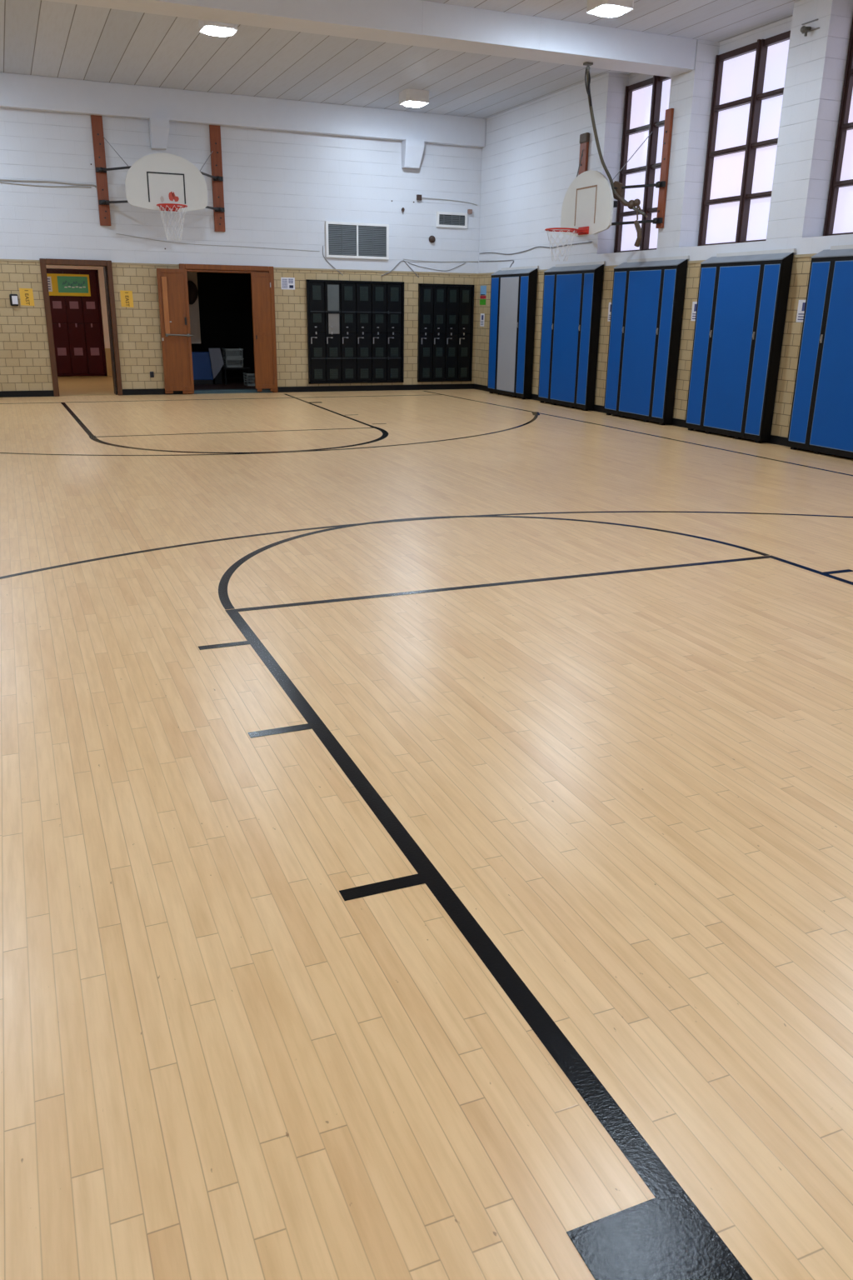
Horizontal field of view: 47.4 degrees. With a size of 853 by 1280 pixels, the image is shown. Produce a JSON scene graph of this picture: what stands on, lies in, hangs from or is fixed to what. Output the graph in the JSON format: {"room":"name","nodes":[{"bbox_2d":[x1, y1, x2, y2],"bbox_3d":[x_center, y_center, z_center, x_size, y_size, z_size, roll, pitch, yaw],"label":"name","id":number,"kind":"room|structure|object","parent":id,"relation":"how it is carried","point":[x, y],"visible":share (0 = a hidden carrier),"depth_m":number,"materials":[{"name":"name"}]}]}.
{"room":"school gymnasium","nodes":[
{"label":"school gymnasium","id":0,"kind":"room"},
{"bbox_2d":[45,265,109,348],"bbox_3d":[-7.934,-6.390,18.866,4.850,2.750,5.525,-7,20,-22],"label":"wall","id":1,"kind":"structure","parent":0,"point":[100,269],"depth_m":21.10,"materials":[{"name":"beige paint"}]},
{"bbox_2d":[104,348,112,376],"bbox_3d":[-7.120,-6.218,21.727,0.120,0.600,0.355,-7,20,-22],"label":"trim","id":2,"kind":"structure","parent":1,"relation":"attached to","point":[107,352],"depth_m":21.57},
{"bbox_2d":[191,272,254,378],"bbox_3d":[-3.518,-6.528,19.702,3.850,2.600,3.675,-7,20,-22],"label":"doorway","id":3,"kind":"structure","parent":0,"point":[224,299],"depth_m":21.09,"materials":[{"name":"paint"}]},
{"bbox_2d":[187,280,198,304],"bbox_3d":[-4.641,-6.856,19.168,0.258,0.446,0.258,11,21,27],"label":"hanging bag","id":4,"kind":"object","parent":3,"relation":"hanging from","point":[192,289],"visible":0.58,"depth_m":19.08,"materials":[{"name":"black fabric"}]},
{"bbox_2d":[186,271,200,343],"bbox_3d":[-4.879,-6.750,19.286,0.680,1.650,0.080,-7,20,-22],"label":"trim","id":5,"kind":"structure","parent":3,"relation":"attached to","point":[193,308],"depth_m":19.44,"materials":[{"name":"beige paint"}]},
{"bbox_2d":[194,378,255,389],"bbox_3d":[-3.486,-5.235,20.080,3.500,0.110,3.525,-7,20,-22],"label":"floor","id":6,"kind":"structure","parent":0,"point":[232,383],"depth_m":19.47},
{"bbox_2d":[191,351,213,384],"bbox_3d":[-4.580,-5.513,19.699,0.460,0.630,0.220,-7,20,-22],"label":"mat","id":7,"kind":"object","parent":6,"relation":"on","point":[202,373],"visible":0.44,"depth_m":19.61,"materials":[{"name":"blue"}]},
{"bbox_2d":[208,348,224,384],"bbox_3d":[-4.330,-5.595,19.827,0.285,0.710,0.500,-7,20,-22],"label":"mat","id":8,"kind":"object","parent":6,"relation":"on","point":[216,358],"visible":0.97,"depth_m":19.60,"materials":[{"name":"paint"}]},
{"bbox_2d":[221,365,250,384],"bbox_3d":[-3.956,-5.461,20.038,0.550,0.330,0.600,-7,20,-22],"label":"table","id":9,"kind":"object","parent":6,"relation":"on","point":[222,367],"visible":0.6,"depth_m":19.76,"materials":[{"name":"paint"}]},
{"bbox_2d":[222,357,244,367],"bbox_3d":[-3.969,-5.699,19.944,0.370,0.182,0.310,-7,20,-22],"label":"plastic crate","id":10,"kind":"object","parent":9,"relation":"on","point":[238,364],"visible":0.94,"depth_m":19.85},
{"bbox_2d":[222,348,243,358],"bbox_3d":[-3.966,-5.873,19.884,0.370,0.182,0.310,-7,20,-22],"label":"plastic crate","id":11,"kind":"object","parent":10,"relation":"on","point":[229,352],"visible":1,"depth_m":19.78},
{"bbox_2d":[243,372,254,385],"bbox_3d":[-3.508,-5.279,19.662,0.340,0.242,0.310,-7,20,-22],"label":"plastic crate","id":12,"kind":"object","parent":6,"relation":"on","point":[244,373],"visible":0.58,"depth_m":19.54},
{"bbox_2d":[0,107,482,394],"bbox_3d":[-4.368,-6.877,16.972,12.750,5.000,0.220,-7,20,-22],"label":"wall","id":13,"kind":"structure","parent":0,"point":[281,188],"depth_m":17.06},
{"bbox_2d":[9,294,19,305],"bbox_3d":[-6.859,-5.651,16.146,0.130,0.190,0.059,-7,20,-22],"label":"card reader","id":14,"kind":"object","parent":13,"relation":"attached to","point":[13,297],"visible":1,"depth_m":16.12,"materials":[{"name":"black plastic"}]},
{"bbox_2d":[19,288,34,305],"bbox_3d":[-6.678,-5.728,16.226,0.210,0.280,0.009,-7,20,-22],"label":"paper sign","id":15,"kind":"object","parent":13,"relation":"attached to","point":[26,294],"visible":1,"depth_m":16.22,"materials":[{"name":"paper"}]},
{"bbox_2d":[0,181,90,188],"bbox_3d":[-6.310,-7.403,15.803,1.620,0.045,0.016,-7,20,-22],"label":"cable","id":16,"kind":"object","parent":13,"relation":"attached to","point":[0,182],"visible":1,"depth_m":15.86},
{"bbox_2d":[0,179,96,187],"bbox_3d":[-7.744,-7.265,15.215,4.910,0.066,0.022,-7,20,-22],"label":"cable","id":17,"kind":"object","parent":13,"relation":"attached to","point":[12,180],"visible":1,"depth_m":15.83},
{"bbox_2d":[39,258,122,396],"bbox_3d":[-5.979,-5.393,16.837,1.145,2.230,0.420,-7,20,-22],"label":"door frame","id":18,"kind":"structure","parent":13,"relation":"in","point":[110,298],"depth_m":16.64,"materials":[{"name":"brown paint"}]},
{"bbox_2d":[120,290,133,307],"bbox_3d":[-5.189,-5.905,16.820,0.205,0.275,0.009,-7,20,-22],"label":"paper sign","id":19,"kind":"object","parent":13,"relation":"attached to","point":[127,300],"visible":1,"depth_m":16.82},
{"bbox_2d":[90,115,225,240],"bbox_3d":[-4.196,-7.490,15.777,2.100,1.923,1.624,-7,20,-22],"label":"basketball hoop","id":20,"kind":"object","parent":13,"relation":"attached to","point":[158,182],"visible":1,"depth_m":15.74,"materials":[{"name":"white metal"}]},
{"bbox_2d":[148,116,169,149],"bbox_3d":[-4.438,-8.414,16.145,0.305,0.440,0.235,-7,20,-22],"label":"corbel","id":21,"kind":"object","parent":13,"relation":"attached to","point":[158,127],"visible":1,"depth_m":16.07,"materials":[{"name":"white paint"}]},
{"bbox_2d":[156,263,278,394],"bbox_3d":[-3.761,-5.602,17.576,2.080,2.215,0.408,-7,20,-22],"label":"door","id":22,"kind":"structure","parent":13,"relation":"in","point":[172,287],"depth_m":17.40,"materials":[{"name":"orange wood"}]},
{"bbox_2d":[115,233,319,251],"bbox_3d":[-3.609,-7.006,17.136,3.581,0.168,0.007,-7,20,-22],"label":"cable","id":23,"kind":"object","parent":13,"relation":"attached to","point":[116,233],"visible":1,"depth_m":17.11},
{"bbox_2d":[0,384,474,397],"bbox_3d":[-4.630,-4.490,17.552,12.160,0.100,0.018,-7,20,-22],"label":"baseboard","id":24,"kind":"structure","parent":13,"relation":"attached to","point":[429,387],"depth_m":18.56,"materials":[{"name":"black rubber"}]},
{"bbox_2d":[0,259,476,274],"bbox_3d":[-4.614,-6.512,16.858,12.130,0.032,0.012,-7,20,-22],"label":"trim","id":25,"kind":"structure","parent":13,"relation":"attached to","point":[9,260],"depth_m":17.88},
{"bbox_2d":[280,277,294,289],"bbox_3d":[-2.535,-6.523,17.775,0.255,0.205,0.009,-7,20,-22],"label":"paper notice","id":26,"kind":"object","parent":13,"relation":"attached to","point":[287,282],"visible":1,"depth_m":17.77,"materials":[{"name":"white"}]},
{"bbox_2d":[282,279,293,288],"bbox_3d":[-2.540,-6.523,17.769,0.202,0.159,0.002,-7,20,-22],"label":"print","id":27,"kind":"object","parent":26,"relation":"attached to","point":[287,283],"depth_m":17.77,"materials":[{"name":"white"}]},
{"bbox_2d":[305,279,404,384],"bbox_3d":[-1.331,-5.849,18.496,1.920,1.860,0.080,-7,20,-22],"label":"lockers","id":28,"kind":"object","parent":13,"relation":"attached to","point":[356,328],"visible":1,"depth_m":18.48,"materials":[{"name":"black metal"}]},
{"bbox_2d":[312,285,320,299],"bbox_3d":[-2.030,-6.430,17.981,0.159,0.250,0.016,-7,20,-22],"label":"vent","id":29,"kind":"object","parent":28,"relation":"attached to","point":[316,288],"depth_m":17.98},
{"bbox_2d":[313,313,321,322],"bbox_3d":[-2.037,-6.009,18.125,0.159,0.160,0.016,-7,20,-22],"label":"vent","id":30,"kind":"object","parent":28,"relation":"attached to","point":[317,317],"depth_m":18.12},
{"bbox_2d":[314,369,322,379],"bbox_3d":[-2.052,-5.053,18.451,0.159,0.180,0.016,-7,20,-22],"label":"vent","id":31,"kind":"object","parent":28,"relation":"attached to","point":[317,372],"depth_m":18.45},
{"bbox_2d":[314,347,322,356],"bbox_3d":[-2.046,-5.427,18.323,0.159,0.170,0.016,-7,20,-22],"label":"vent","id":32,"kind":"object","parent":28,"relation":"attached to","point":[317,351],"depth_m":18.32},
{"bbox_2d":[330,369,338,378],"bbox_3d":[-1.767,-5.087,18.564,0.159,0.180,0.016,-7,20,-22],"label":"vent","id":33,"kind":"object","parent":28,"relation":"attached to","point":[333,372],"depth_m":18.56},
{"bbox_2d":[330,347,338,356],"bbox_3d":[-1.761,-5.461,18.437,0.159,0.170,0.016,-7,20,-22],"label":"vent","id":34,"kind":"object","parent":28,"relation":"attached to","point":[333,351],"depth_m":18.44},
{"bbox_2d":[344,285,352,300],"bbox_3d":[-1.461,-6.498,18.208,0.159,0.250,0.016,-7,20,-22],"label":"vent","id":35,"kind":"object","parent":28,"relation":"attached to","point":[347,289],"depth_m":18.20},
{"bbox_2d":[345,347,353,356],"bbox_3d":[-1.477,-5.495,18.550,0.159,0.170,0.016,-7,20,-22],"label":"vent","id":36,"kind":"object","parent":28,"relation":"attached to","point":[348,351],"depth_m":18.55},
{"bbox_2d":[345,314,353,322],"bbox_3d":[-1.468,-6.077,18.351,0.159,0.160,0.016,-7,20,-22],"label":"vent","id":37,"kind":"object","parent":28,"relation":"attached to","point":[348,317],"depth_m":18.35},
{"bbox_2d":[345,369,353,378],"bbox_3d":[-1.482,-5.122,18.678,0.159,0.180,0.016,-7,20,-22],"label":"vent","id":38,"kind":"object","parent":28,"relation":"attached to","point":[349,372],"depth_m":18.68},
{"bbox_2d":[360,314,368,323],"bbox_3d":[-1.183,-6.112,18.465,0.159,0.160,0.016,-7,20,-22],"label":"vent","id":39,"kind":"object","parent":28,"relation":"attached to","point":[363,317],"depth_m":18.46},
{"bbox_2d":[360,286,368,300],"bbox_3d":[-1.176,-6.533,18.321,0.159,0.250,0.016,-7,20,-22],"label":"vent","id":40,"kind":"object","parent":28,"relation":"attached to","point":[363,290],"depth_m":18.32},
{"bbox_2d":[360,368,368,378],"bbox_3d":[-1.198,-5.156,18.791,0.159,0.180,0.016,-7,20,-22],"label":"vent","id":41,"kind":"object","parent":28,"relation":"attached to","point":[364,372],"depth_m":18.79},
{"bbox_2d":[360,347,368,356],"bbox_3d":[-1.192,-5.529,18.663,0.159,0.170,0.016,-7,20,-22],"label":"vent","id":42,"kind":"object","parent":28,"relation":"attached to","point":[364,351],"depth_m":18.66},
{"bbox_2d":[375,368,383,378],"bbox_3d":[-0.913,-5.190,18.904,0.159,0.180,0.016,-7,20,-22],"label":"vent","id":43,"kind":"object","parent":28,"relation":"attached to","point":[379,372],"depth_m":18.90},
{"bbox_2d":[375,347,383,356],"bbox_3d":[-0.907,-5.564,18.777,0.159,0.170,0.016,-7,20,-22],"label":"vent","id":44,"kind":"object","parent":28,"relation":"attached to","point":[379,351],"depth_m":18.77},
{"bbox_2d":[375,314,383,323],"bbox_3d":[-0.898,-6.146,18.578,0.159,0.160,0.016,-7,20,-22],"label":"vent","id":45,"kind":"object","parent":28,"relation":"attached to","point":[379,317],"depth_m":18.58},
{"bbox_2d":[375,286,383,300],"bbox_3d":[-0.892,-6.567,18.434,0.159,0.250,0.016,-7,20,-22],"label":"vent","id":46,"kind":"object","parent":28,"relation":"attached to","point":[379,290],"depth_m":18.43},
{"bbox_2d":[390,368,398,378],"bbox_3d":[-0.628,-5.224,19.018,0.159,0.180,0.016,-7,20,-22],"label":"vent","id":47,"kind":"object","parent":28,"relation":"attached to","point":[394,372],"depth_m":19.02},
{"bbox_2d":[390,347,398,356],"bbox_3d":[-0.623,-5.598,18.890,0.159,0.170,0.016,-7,20,-22],"label":"vent","id":48,"kind":"object","parent":28,"relation":"attached to","point":[394,351],"depth_m":18.89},
{"bbox_2d":[390,314,398,323],"bbox_3d":[-0.614,-6.180,18.692,0.159,0.160,0.016,-7,20,-22],"label":"vent","id":49,"kind":"object","parent":28,"relation":"attached to","point":[394,317],"depth_m":18.69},
{"bbox_2d":[390,287,399,301],"bbox_3d":[-0.607,-6.601,18.548,0.159,0.250,0.016,-7,20,-22],"label":"vent","id":50,"kind":"object","parent":28,"relation":"attached to","point":[394,291],"depth_m":18.55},
{"bbox_2d":[325,220,389,259],"bbox_3d":[-1.278,-7.403,18.010,1.225,0.615,0.036,-7,20,-22],"label":"air vent","id":51,"kind":"object","parent":13,"relation":"in","point":[343,239],"visible":1,"depth_m":18.00,"materials":[{"name":"metal"}]},
{"bbox_2d":[381,260,419,277],"bbox_3d":[-0.501,-7.062,18.475,0.773,0.303,0.028,-7,20,-22],"label":"cable","id":52,"kind":"object","parent":13,"relation":"attached to","point":[402,260],"visible":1,"depth_m":18.44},
{"bbox_2d":[401,138,424,169],"bbox_3d":[-0.253,-8.911,17.815,0.360,0.455,0.235,-7,20,-22],"label":"corbel","id":53,"kind":"object","parent":13,"relation":"attached to","point":[412,149],"visible":1,"depth_m":17.74,"materials":[{"name":"white paint"}]},
{"bbox_2d":[416,194,421,200],"bbox_3d":[-0.138,-8.287,18.189,0.090,0.095,0.050,-7,20,-22],"label":"junction box","id":54,"kind":"object","parent":13,"relation":"attached to","point":[418,197],"visible":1,"depth_m":18.17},
{"bbox_2d":[429,235,435,242],"bbox_3d":[0.111,-7.644,18.523,0.130,0.130,0.061,-7,20,-22],"label":"bell","id":55,"kind":"object","parent":13,"relation":"attached to","point":[432,238],"visible":1,"depth_m":18.50,"materials":[{"name":"black metal"}]},
{"bbox_2d":[408,262,465,270],"bbox_3d":[0.207,-7.215,18.743,1.219,0.172,0.009,-7,20,-22],"label":"cable","id":56,"kind":"object","parent":13,"relation":"attached to","point":[408,262],"visible":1,"depth_m":18.77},
{"bbox_2d":[403,259,478,262],"bbox_3d":[0.280,-7.308,18.736,1.585,0.044,0.026,-7,20,-22],"label":"cable","id":57,"kind":"object","parent":13,"relation":"attached to","point":[403,259],"visible":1,"depth_m":18.73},
{"bbox_2d":[417,283,474,382],"bbox_3d":[0.380,-6.052,19.190,1.165,1.835,0.060,-7,20,-22],"label":"lockers","id":58,"kind":"object","parent":13,"relation":"attached to","point":[446,312],"visible":1,"depth_m":19.17,"materials":[{"name":"black metal"}]},
{"bbox_2d":[423,368,429,377],"bbox_3d":[-0.004,-5.300,19.267,0.139,0.180,0.016,-7,20,-22],"label":"vent","id":59,"kind":"object","parent":58,"relation":"attached to","point":[426,371],"depth_m":19.27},
{"bbox_2d":[423,347,429,356],"bbox_3d":[0.002,-5.673,19.139,0.139,0.170,0.016,-7,20,-22],"label":"vent","id":60,"kind":"object","parent":58,"relation":"attached to","point":[426,350],"depth_m":19.14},
{"bbox_2d":[424,315,430,323],"bbox_3d":[0.011,-6.255,18.940,0.139,0.160,0.016,-7,20,-22],"label":"vent","id":61,"kind":"object","parent":58,"relation":"attached to","point":[427,317],"depth_m":18.94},
{"bbox_2d":[424,289,430,301],"bbox_3d":[0.017,-6.667,18.800,0.139,0.230,0.016,-7,20,-22],"label":"vent","id":62,"kind":"object","parent":58,"relation":"attached to","point":[427,292],"depth_m":18.80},
{"bbox_2d":[435,368,442,377],"bbox_3d":[0.248,-5.330,19.367,0.139,0.180,0.016,-7,20,-22],"label":"vent","id":63,"kind":"object","parent":58,"relation":"attached to","point":[438,371],"depth_m":19.37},
{"bbox_2d":[435,347,442,356],"bbox_3d":[0.254,-5.704,19.240,0.139,0.170,0.016,-7,20,-22],"label":"vent","id":64,"kind":"object","parent":58,"relation":"attached to","point":[438,350],"depth_m":19.24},
{"bbox_2d":[436,315,443,323],"bbox_3d":[0.263,-6.286,19.041,0.139,0.160,0.016,-7,20,-22],"label":"vent","id":65,"kind":"object","parent":58,"relation":"attached to","point":[439,317],"depth_m":19.04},
{"bbox_2d":[436,289,444,302],"bbox_3d":[0.270,-6.697,18.900,0.139,0.230,0.016,-7,20,-22],"label":"vent","id":66,"kind":"object","parent":58,"relation":"attached to","point":[440,292],"depth_m":18.90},
{"bbox_2d":[448,367,454,377],"bbox_3d":[0.501,-5.360,19.468,0.139,0.180,0.016,-7,20,-22],"label":"vent","id":67,"kind":"object","parent":58,"relation":"attached to","point":[451,370],"depth_m":19.47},
{"bbox_2d":[448,347,454,356],"bbox_3d":[0.507,-5.734,19.340,0.139,0.170,0.016,-7,20,-22],"label":"vent","id":68,"kind":"object","parent":58,"relation":"attached to","point":[451,350],"depth_m":19.33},
{"bbox_2d":[449,315,455,324],"bbox_3d":[0.516,-6.316,19.142,0.139,0.160,0.016,-7,20,-22],"label":"vent","id":69,"kind":"object","parent":58,"relation":"attached to","point":[452,317],"depth_m":19.14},
{"bbox_2d":[450,290,456,302],"bbox_3d":[0.522,-6.728,19.001,0.139,0.230,0.016,-7,20,-22],"label":"vent","id":70,"kind":"object","parent":58,"relation":"attached to","point":[452,292],"depth_m":19.00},
{"bbox_2d":[460,367,467,376],"bbox_3d":[0.754,-5.391,19.569,0.139,0.180,0.016,-7,20,-22],"label":"vent","id":71,"kind":"object","parent":58,"relation":"attached to","point":[463,370],"depth_m":19.56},
{"bbox_2d":[460,347,467,356],"bbox_3d":[0.760,-5.765,19.441,0.139,0.170,0.016,-7,20,-22],"label":"vent","id":72,"kind":"object","parent":58,"relation":"attached to","point":[463,350],"depth_m":19.43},
{"bbox_2d":[461,315,469,324],"bbox_3d":[0.769,-6.347,19.242,0.139,0.160,0.016,-7,20,-22],"label":"vent","id":73,"kind":"object","parent":58,"relation":"attached to","point":[465,318],"depth_m":19.24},
{"bbox_2d":[462,290,469,302],"bbox_3d":[0.775,-6.758,19.102,0.139,0.230,0.016,-7,20,-22],"label":"vent","id":74,"kind":"object","parent":58,"relation":"attached to","point":[465,292],"depth_m":19.10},
{"bbox_2d":[421,197,477,205],"bbox_3d":[0.432,-8.327,18.447,1.182,0.086,0.021,-7,20,-22],"label":"cable","id":75,"kind":"object","parent":13,"relation":"attached to","point":[422,197],"visible":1,"depth_m":18.44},
{"bbox_2d":[436,211,467,228],"bbox_3d":[0.487,-8.029,18.569,0.635,0.270,0.036,-7,20,-22],"label":"air vent","id":76,"kind":"object","parent":13,"relation":"in","point":[444,219],"visible":1,"depth_m":18.56,"materials":[{"name":"metal"}]},
{"bbox_2d":[0,0,801,119],"bbox_3d":[-0.496,-6.186,7.464,12.750,0.150,19.755,-7,20,-22],"label":"ceiling","id":77,"kind":"structure","parent":0,"point":[38,37],"depth_m":13.80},
{"bbox_2d":[198,19,237,36],"bbox_3d":[-2.557,-7.550,11.910,0.410,0.202,0.410,-7,20,-22],"label":"ceiling light","id":78,"kind":"object","parent":77,"relation":"hanging from","point":[210,27],"visible":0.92,"depth_m":11.82,"materials":[{"name":"white"}]},
{"bbox_2d":[0,72,486,147],"bbox_3d":[-4.534,-8.835,15.996,12.160,0.470,0.165,-7,20,-22],"label":"beam","id":79,"kind":"structure","parent":77,"relation":"attached to","point":[24,92],"depth_m":16.41,"materials":[{"name":"white paint"}]},
{"bbox_2d":[43,0,697,77],"bbox_3d":[-2.195,-7.045,10.666,12.160,0.345,0.514,-7,20,-22],"label":"beam","id":80,"kind":"structure","parent":77,"relation":"attached to","point":[412,22],"depth_m":11.47,"materials":[{"name":"white paint"}]},
{"bbox_2d":[399,88,429,107],"bbox_3d":[-0.205,-8.905,15.983,0.410,0.202,0.410,-7,20,-22],"label":"ceiling light","id":81,"kind":"object","parent":77,"relation":"hanging from","point":[409,97],"visible":1,"depth_m":15.83,"materials":[{"name":"white"}]},
{"bbox_2d":[586,0,634,17],"bbox_3d":[2.058,-7.123,10.869,0.410,0.202,0.410,-7,20,-22],"label":"ceiling light","id":82,"kind":"object","parent":77,"relation":"hanging from","point":[610,8],"visible":1,"depth_m":10.79,"materials":[{"name":"white"}]},
{"bbox_2d":[0,375,852,1279],"bbox_3d":[-1.946,-2.263,11.486,12.160,0.123,25.500,-7,20,-22],"label":"floor","id":83,"kind":"structure","parent":0,"point":[426,817],"depth_m":2.96,"materials":[{"name":"brown wood"}]},
{"bbox_2d":[46,268,106,375],"bbox_3d":[-8.309,-6.847,20.975,2.470,2.200,0.320,-7,20,-22],"label":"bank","id":84,"kind":"object","parent":83,"relation":"on","point":[77,322],"visible":0.49,"depth_m":21.18,"materials":[{"name":"metal"}]},
{"bbox_2d":[52,300,61,308],"bbox_3d":[-7.936,-7.199,20.863,0.179,0.150,0.016,-7,20,-22],"label":"vent","id":85,"kind":"object","parent":84,"relation":"attached to","point":[56,304],"depth_m":20.86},
{"bbox_2d":[57,347,66,355],"bbox_3d":[-7.950,-6.286,21.175,0.179,0.160,0.016,-7,20,-22],"label":"vent","id":86,"kind":"object","parent":84,"relation":"attached to","point":[61,351],"depth_m":21.17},
{"bbox_2d":[46,273,90,296],"bbox_3d":[-7.723,-7.593,20.772,0.990,0.440,0.032,-7,20,-22],"label":"poster","id":87,"kind":"object","parent":84,"relation":"attached to","point":[58,284],"visible":0.88,"depth_m":20.79,"materials":[{"name":"green paper"}]},
{"bbox_2d":[69,301,79,309],"bbox_3d":[-7.619,-7.237,20.990,0.179,0.150,0.016,-7,20,-22],"label":"vent","id":88,"kind":"object","parent":84,"relation":"attached to","point":[72,305],"depth_m":20.99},
{"bbox_2d":[74,347,83,355],"bbox_3d":[-7.634,-6.324,21.301,0.179,0.160,0.016,-7,20,-22],"label":"vent","id":89,"kind":"object","parent":84,"relation":"attached to","point":[77,351],"depth_m":21.30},
{"bbox_2d":[85,301,94,309],"bbox_3d":[-7.303,-7.276,21.116,0.179,0.150,0.016,-7,20,-22],"label":"vent","id":90,"kind":"object","parent":84,"relation":"attached to","point":[89,305],"depth_m":21.12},
{"bbox_2d":[90,347,99,354],"bbox_3d":[-7.317,-6.362,21.427,0.179,0.160,0.016,-7,20,-22],"label":"vent","id":91,"kind":"object","parent":84,"relation":"attached to","point":[93,351],"depth_m":21.42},
{"bbox_2d":[487,265,539,399],"bbox_3d":[1.558,-5.666,17.916,0.201,2.272,1.510,-7,20,-22],"label":"locker","id":92,"kind":"object","parent":83,"relation":"on","point":[513,290],"visible":1,"depth_m":17.72,"materials":[{"name":"blue metal"}]},
{"bbox_2d":[538,260,605,410],"bbox_3d":[2.358,-5.034,16.101,0.201,2.272,1.615,-7,20,-22],"label":"locker","id":93,"kind":"object","parent":83,"relation":"on","point":[572,292],"visible":1,"depth_m":15.90,"materials":[{"name":"blue metal"}]},
{"bbox_2d":[604,255,689,424],"bbox_3d":[3.173,-4.389,14.250,0.201,2.272,1.580,-7,20,-22],"label":"locker","id":94,"kind":"object","parent":83,"relation":"on","point":[648,294],"visible":1,"depth_m":14.07,"materials":[{"name":"blue metal"}]},
{"bbox_2d":[685,248,796,443],"bbox_3d":[3.959,-3.767,12.464,0.201,2.272,1.535,-7,20,-22],"label":"locker","id":95,"kind":"object","parent":83,"relation":"on","point":[742,298],"visible":1,"depth_m":12.29,"materials":[{"name":"blue metal"}]},
{"bbox_2d":[786,244,852,458],"bbox_3d":[4.729,-3.158,10.716,0.201,2.272,1.555,-7,20,-22],"label":"locker","id":96,"kind":"object","parent":83,"relation":"on","point":[822,418],"visible":1,"depth_m":10.99,"materials":[{"name":"blue metal"}]},
{"bbox_2d":[475,0,852,437],"bbox_3d":[5.080,-4.473,10.516,0.590,4.900,19.755,-7,20,-22],"label":"wall","id":97,"kind":"structure","parent":0,"point":[531,153],"depth_m":13.40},
{"bbox_2d":[480,313,484,326],"bbox_3d":[1.101,-6.308,19.143,0.009,0.240,0.170,-7,20,-22],"label":"paper notice","id":98,"kind":"object","parent":97,"relation":"attached to","point":[482,324],"visible":1,"depth_m":19.14,"materials":[{"name":"white"}]},
{"bbox_2d":[480,285,486,304],"bbox_3d":[1.107,-6.740,18.995,0.009,0.355,0.270,-7,20,-22],"label":"poster","id":99,"kind":"object","parent":97,"relation":"attached to","point":[483,288],"visible":1,"depth_m":18.98,"materials":[{"name":"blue paper"}]},
{"bbox_2d":[479,260,514,267],"bbox_3d":[1.313,-7.105,18.367,0.012,0.168,1.462,-7,20,-22],"label":"cable","id":100,"kind":"object","parent":97,"relation":"attached to","point":[502,260],"visible":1,"depth_m":18.23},
{"bbox_2d":[480,241,591,254],"bbox_3d":[1.821,-6.888,17.154,0.014,0.094,4.100,-7,20,-22],"label":"cable","id":101,"kind":"object","parent":97,"relation":"attached to","point":[587,242],"visible":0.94,"depth_m":16.94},
{"bbox_2d":[607,302,611,321],"bbox_3d":[2.866,-5.093,15.079,0.009,0.280,0.150,-7,20,-22],"label":"paper notice","id":102,"kind":"object","parent":97,"relation":"attached to","point":[610,303],"visible":0.53,"depth_m":15.11,"materials":[{"name":"white"}]},
{"bbox_2d":[545,61,674,261],"bbox_3d":[2.358,-6.769,14.197,1.744,2.333,2.480,-7,20,-22],"label":"basketball hoop","id":103,"kind":"object","parent":97,"relation":"attached to","point":[588,204],"visible":1,"depth_m":13.93,"materials":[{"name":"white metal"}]},
{"bbox_2d":[614,75,671,252],"bbox_3d":[3.308,-6.978,14.320,0.145,2.360,1.590,-7,20,-22],"label":"window","id":104,"kind":"structure","parent":97,"relation":"in","point":[647,102],"depth_m":14.54,"materials":[{"name":"glass"}]},
{"bbox_2d":[477,253,817,274],"bbox_3d":[4.801,-4.192,10.491,0.018,0.032,19.755,-7,20,-22],"label":"trim","id":105,"kind":"structure","parent":97,"relation":"attached to","point":[811,254],"depth_m":13.16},
{"bbox_2d":[474,384,850,458],"bbox_3d":[4.767,-2.166,11.172,0.018,0.100,19.737,-7,20,-22],"label":"baseboard","id":106,"kind":"structure","parent":97,"relation":"attached to","point":[777,440],"depth_m":13.88,"materials":[{"name":"black rubber"}]},
{"bbox_2d":[690,301,697,320],"bbox_3d":[3.671,-4.481,13.244,0.009,0.250,0.160,-7,20,-22],"label":"paper notice","id":107,"kind":"object","parent":97,"relation":"attached to","point":[694,303],"visible":0.64,"depth_m":13.27,"materials":[{"name":"white"}]},
{"bbox_2d":[692,304,697,319],"bbox_3d":[3.667,-4.478,13.244,0.002,0.195,0.110,-7,20,-22],"label":"print","id":108,"kind":"object","parent":107,"relation":"attached to","point":[694,306],"depth_m":13.27,"materials":[{"name":"white"}]},
{"bbox_2d":[697,30,790,245],"bbox_3d":[4.149,-6.313,12.410,0.145,2.360,1.750,-7,20,-22],"label":"window","id":109,"kind":"structure","parent":97,"relation":"in","point":[749,82],"depth_m":12.57,"materials":[{"name":"glass"}]},
{"bbox_2d":[796,300,805,322],"bbox_3d":[4.453,-3.881,11.461,0.009,0.250,0.205,-7,20,-22],"label":"paper notice","id":110,"kind":"object","parent":97,"relation":"attached to","point":[802,303],"visible":0.59,"depth_m":11.50,"materials":[{"name":"white"}]},
{"bbox_2d":[798,302,805,319],"bbox_3d":[4.450,-3.878,11.461,0.002,0.195,0.155,-7,20,-22],"label":"print","id":111,"kind":"object","parent":110,"relation":"attached to","point":[801,305],"depth_m":11.49,"materials":[{"name":"white"}]},
{"bbox_2d":[800,18,819,36],"bbox_3d":[4.261,-6.858,10.887,0.131,0.150,0.280,-7,20,-22],"label":"wall bracket","id":112,"kind":"object","parent":97,"relation":"attached to","point":[804,29],"visible":1,"depth_m":10.88,"materials":[{"name":"grey metal"}]},
{"bbox_2d":[823,16,852,235],"bbox_3d":[5.038,-5.610,10.391,0.145,2.360,1.660,-7,20,-22],"label":"window","id":113,"kind":"structure","parent":97,"relation":"in","point":[839,215],"depth_m":11.15,"materials":[{"name":"glass"}]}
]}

